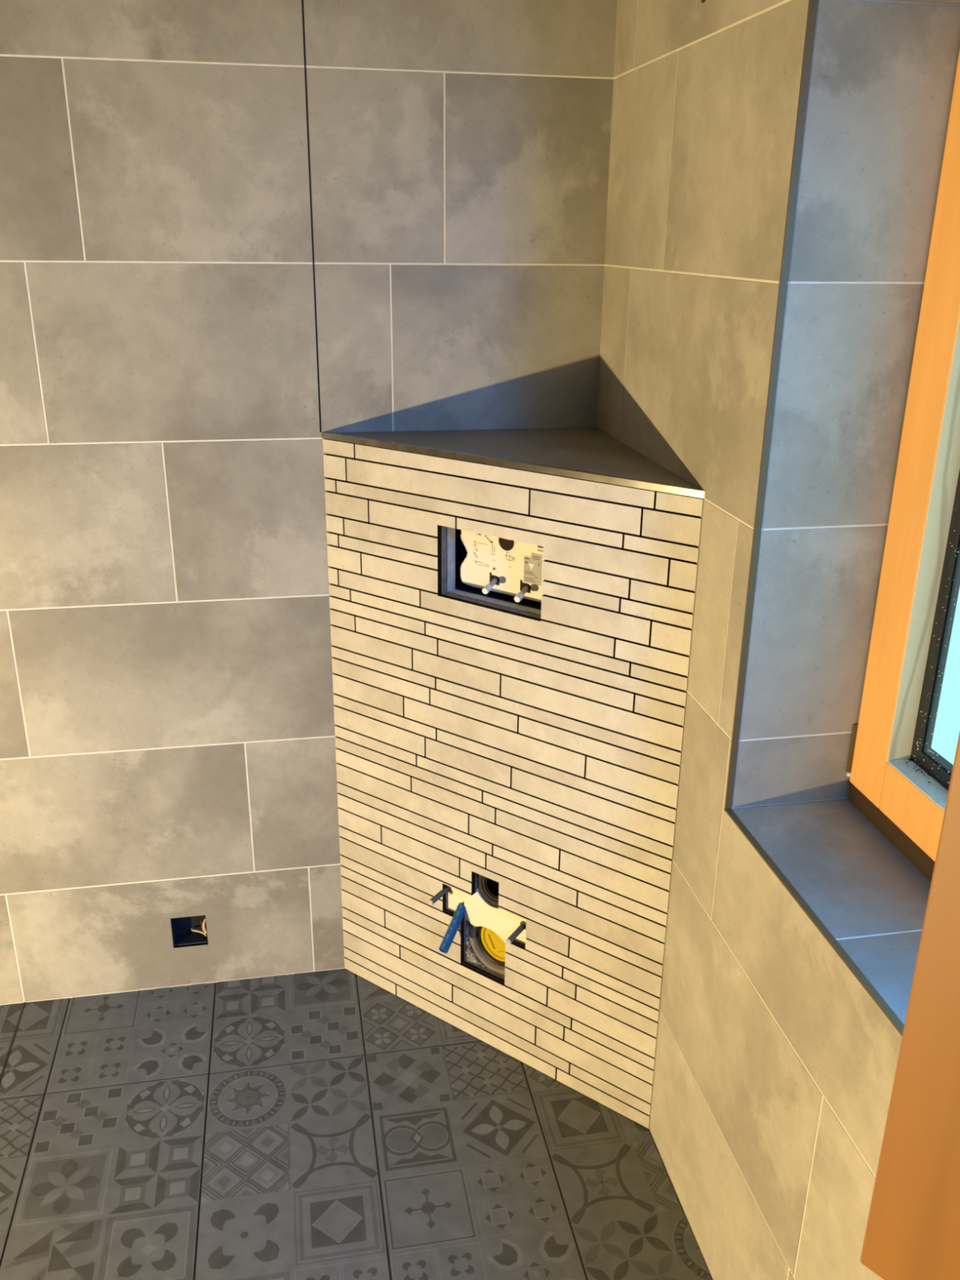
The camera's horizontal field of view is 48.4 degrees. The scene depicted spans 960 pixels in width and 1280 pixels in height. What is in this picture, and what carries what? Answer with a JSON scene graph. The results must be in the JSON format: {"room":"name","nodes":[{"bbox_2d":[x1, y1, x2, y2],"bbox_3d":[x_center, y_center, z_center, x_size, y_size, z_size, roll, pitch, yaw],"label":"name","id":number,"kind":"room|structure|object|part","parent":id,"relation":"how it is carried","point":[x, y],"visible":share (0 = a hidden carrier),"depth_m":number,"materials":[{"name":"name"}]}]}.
{"room":"building under construction","nodes":[
{"label":"building under construction","id":0,"kind":"room"},
{"bbox_2d":[0,0,617,1005],"bbox_3d":[-1.130,-0.380,1.816,2.860,2.550,0.059,-3,21,-10],"label":"wall","id":1,"kind":"structure","parent":0,"point":[234,234],"depth_m":1.90,"materials":[{"name":"tile"}]},
{"bbox_2d":[171,915,208,945],"bbox_3d":[-0.622,0.609,2.294,0.072,0.075,0.040,-3,21,-10],"label":"junction box","id":2,"kind":"object","parent":1,"relation":"attached to","point":[182,932],"visible":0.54,"depth_m":2.31,"materials":[{"name":"black plastic"}]},
{"bbox_2d":[191,927,206,935],"bbox_3d":[-0.608,0.627,2.296,0.045,0.013,0.012,12,24,28],"label":"loose wire","id":3,"kind":"object","parent":2,"relation":"attached to","point":[197,931],"visible":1,"depth_m":2.29,"materials":[{"name":"beige"}]},
{"bbox_2d":[202,919,207,933],"bbox_3d":[-0.589,0.613,2.287,0.010,0.031,0.017,-3,21,-10],"label":"cable","id":4,"kind":"object","parent":2,"relation":"attached to","point":[204,920],"visible":0.97,"depth_m":2.28,"materials":[{"name":"beige plastic"}]},
{"bbox_2d":[0,968,712,1279],"bbox_3d":[-0.876,1.321,0.878,2.850,0.060,3.050,-3,21,-10],"label":"floor","id":5,"kind":"structure","parent":0,"point":[322,1125],"depth_m":1.90,"materials":[{"name":"patterned grey tile"},{"name":"dark grout"}]},
{"bbox_2d":[321,426,704,1128],"bbox_3d":[0.018,0.255,1.960,0.539,1.186,0.572,-3,21,-10],"label":"partition","id":6,"kind":"object","parent":5,"relation":"on","point":[536,753],"visible":0.98,"depth_m":1.90,"materials":[{"name":"tile"}]},
{"bbox_2d":[439,902,466,953],"bbox_3d":[-0.052,0.563,2.087,0.021,0.070,0.093,11,23,25],"label":"conduit","id":7,"kind":"object","parent":6,"relation":"attached to","point":[459,914],"visible":1,"depth_m":2.08,"materials":[{"name":"blue plastic"}]},
{"bbox_2d":[464,921,504,977],"bbox_3d":[0.025,0.617,2.112,0.138,0.101,0.034,15,25,34],"label":"insulation","id":8,"kind":"object","parent":6,"relation":"in","point":[470,955],"visible":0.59,"depth_m":2.13},
{"bbox_2d":[447,887,526,942],"bbox_3d":[0.019,0.533,2.070,0.238,0.117,0.005,15,25,33],"label":"mounting plate","id":9,"kind":"object","parent":6,"relation":"attached to","point":[479,913],"visible":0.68,"depth_m":2.07,"materials":[{"name":"beige plastic"}]},
{"bbox_2d":[428,885,451,904],"bbox_3d":[-0.079,0.499,2.096,0.017,0.018,0.059,15,25,33],"label":"rod","id":10,"kind":"object","parent":9,"relation":"attached to","point":[447,889],"visible":1,"depth_m":2.09,"materials":[{"name":"grey metal"}]},
{"bbox_2d":[506,920,525,944],"bbox_3d":[0.070,0.548,1.999,0.017,0.020,0.058,13,24,29],"label":"rod","id":11,"kind":"object","parent":9,"relation":"attached to","point":[516,933],"visible":0.97,"depth_m":2.00,"materials":[{"name":"grey metal"}]},
{"bbox_2d":[468,904,506,974],"bbox_3d":[0.044,0.590,2.110,0.129,0.129,0.053,15,25,33],"label":"connector","id":12,"kind":"object","parent":6,"relation":"attached to","point":[488,946],"visible":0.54,"depth_m":2.12,"materials":[{"name":"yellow plastic"}]},
{"bbox_2d":[477,874,499,906],"bbox_3d":[0.044,0.466,2.068,0.080,0.080,0.060,15,25,33],"label":"pipe","id":13,"kind":"object","parent":6,"relation":"attached to","point":[488,888],"visible":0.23,"depth_m":2.06,"materials":[{"name":"grey plastic"}]},
{"bbox_3d":[0.037,-0.121,1.841,0.319,0.219,0.025,15,25,33],"label":"opening frame","id":14,"kind":"part","parent":6,"relation":"part of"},
{"bbox_2d":[455,528,544,609],"bbox_3d":[0.058,-0.138,1.863,0.280,0.190,0.034,15,25,33],"label":"plate","id":15,"kind":"object","parent":6,"relation":"attached to","point":[480,558],"visible":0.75,"depth_m":1.87,"materials":[{"name":"beige plastic"}]},
{"bbox_2d":[481,577,497,594],"bbox_3d":[0.018,-0.094,1.863,0.012,0.016,0.048,9,22,22],"label":"rod","id":16,"kind":"object","parent":15,"relation":"attached to","point":[487,588],"visible":1,"depth_m":1.85,"materials":[{"name":"grey plastic"}]},
{"bbox_2d":[514,586,528,602],"bbox_3d":[0.071,-0.078,1.826,0.012,0.017,0.048,9,22,20],"label":"rod","id":17,"kind":"object","parent":15,"relation":"attached to","point":[520,595],"visible":1,"depth_m":1.81,"materials":[{"name":"grey plastic"}]},
{"bbox_2d":[335,426,698,488],"bbox_3d":[0.021,-0.294,1.749,0.506,0.008,0.540,-3,21,-10],"label":"shelf","id":18,"kind":"object","parent":6,"relation":"attached to","point":[588,458],"depth_m":1.80,"materials":[{"name":"tile"}]},
{"bbox_2d":[595,0,959,1279],"bbox_3d":[0.649,0.070,0.684,0.320,2.550,3.020,-3,21,-10],"label":"wall","id":19,"kind":"structure","parent":0,"point":[775,1069],"depth_m":1.41,"materials":[{"name":"tile"}]},
{"bbox_2d":[724,0,959,1279],"bbox_3d":[0.539,0.008,0.730,0.515,1.018,1.361,-3,21,-10],"label":"window","id":20,"kind":"structure","parent":19,"relation":"in","point":[876,870],"depth_m":1.31,"materials":[{"name":"wood"}]},
{"bbox_3d":[0.631,0.475,0.926,0.316,0.009,1.357,-3,21,-10],"label":"sill","id":21,"kind":"part","parent":20,"relation":"part of","materials":[{"name":"tile"}]},
{"bbox_3d":[0.697,-0.004,0.756,0.070,1.007,1.357,-3,21,-10],"label":"frame","id":22,"kind":"part","parent":20,"relation":"part of","materials":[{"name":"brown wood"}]},
{"bbox_3d":[0.623,-0.128,1.067,0.055,0.956,0.662,-3,21,-10],"label":"sash","id":23,"kind":"part","parent":20,"relation":"part of","materials":[{"name":"orange wood"}]},
{"bbox_3d":[0.637,-0.130,1.069,0.005,0.749,0.440,-3,21,-10],"label":"frosted pane","id":24,"kind":"part","parent":20,"relation":"part of","materials":[{"name":"clear glass"}]}
]}

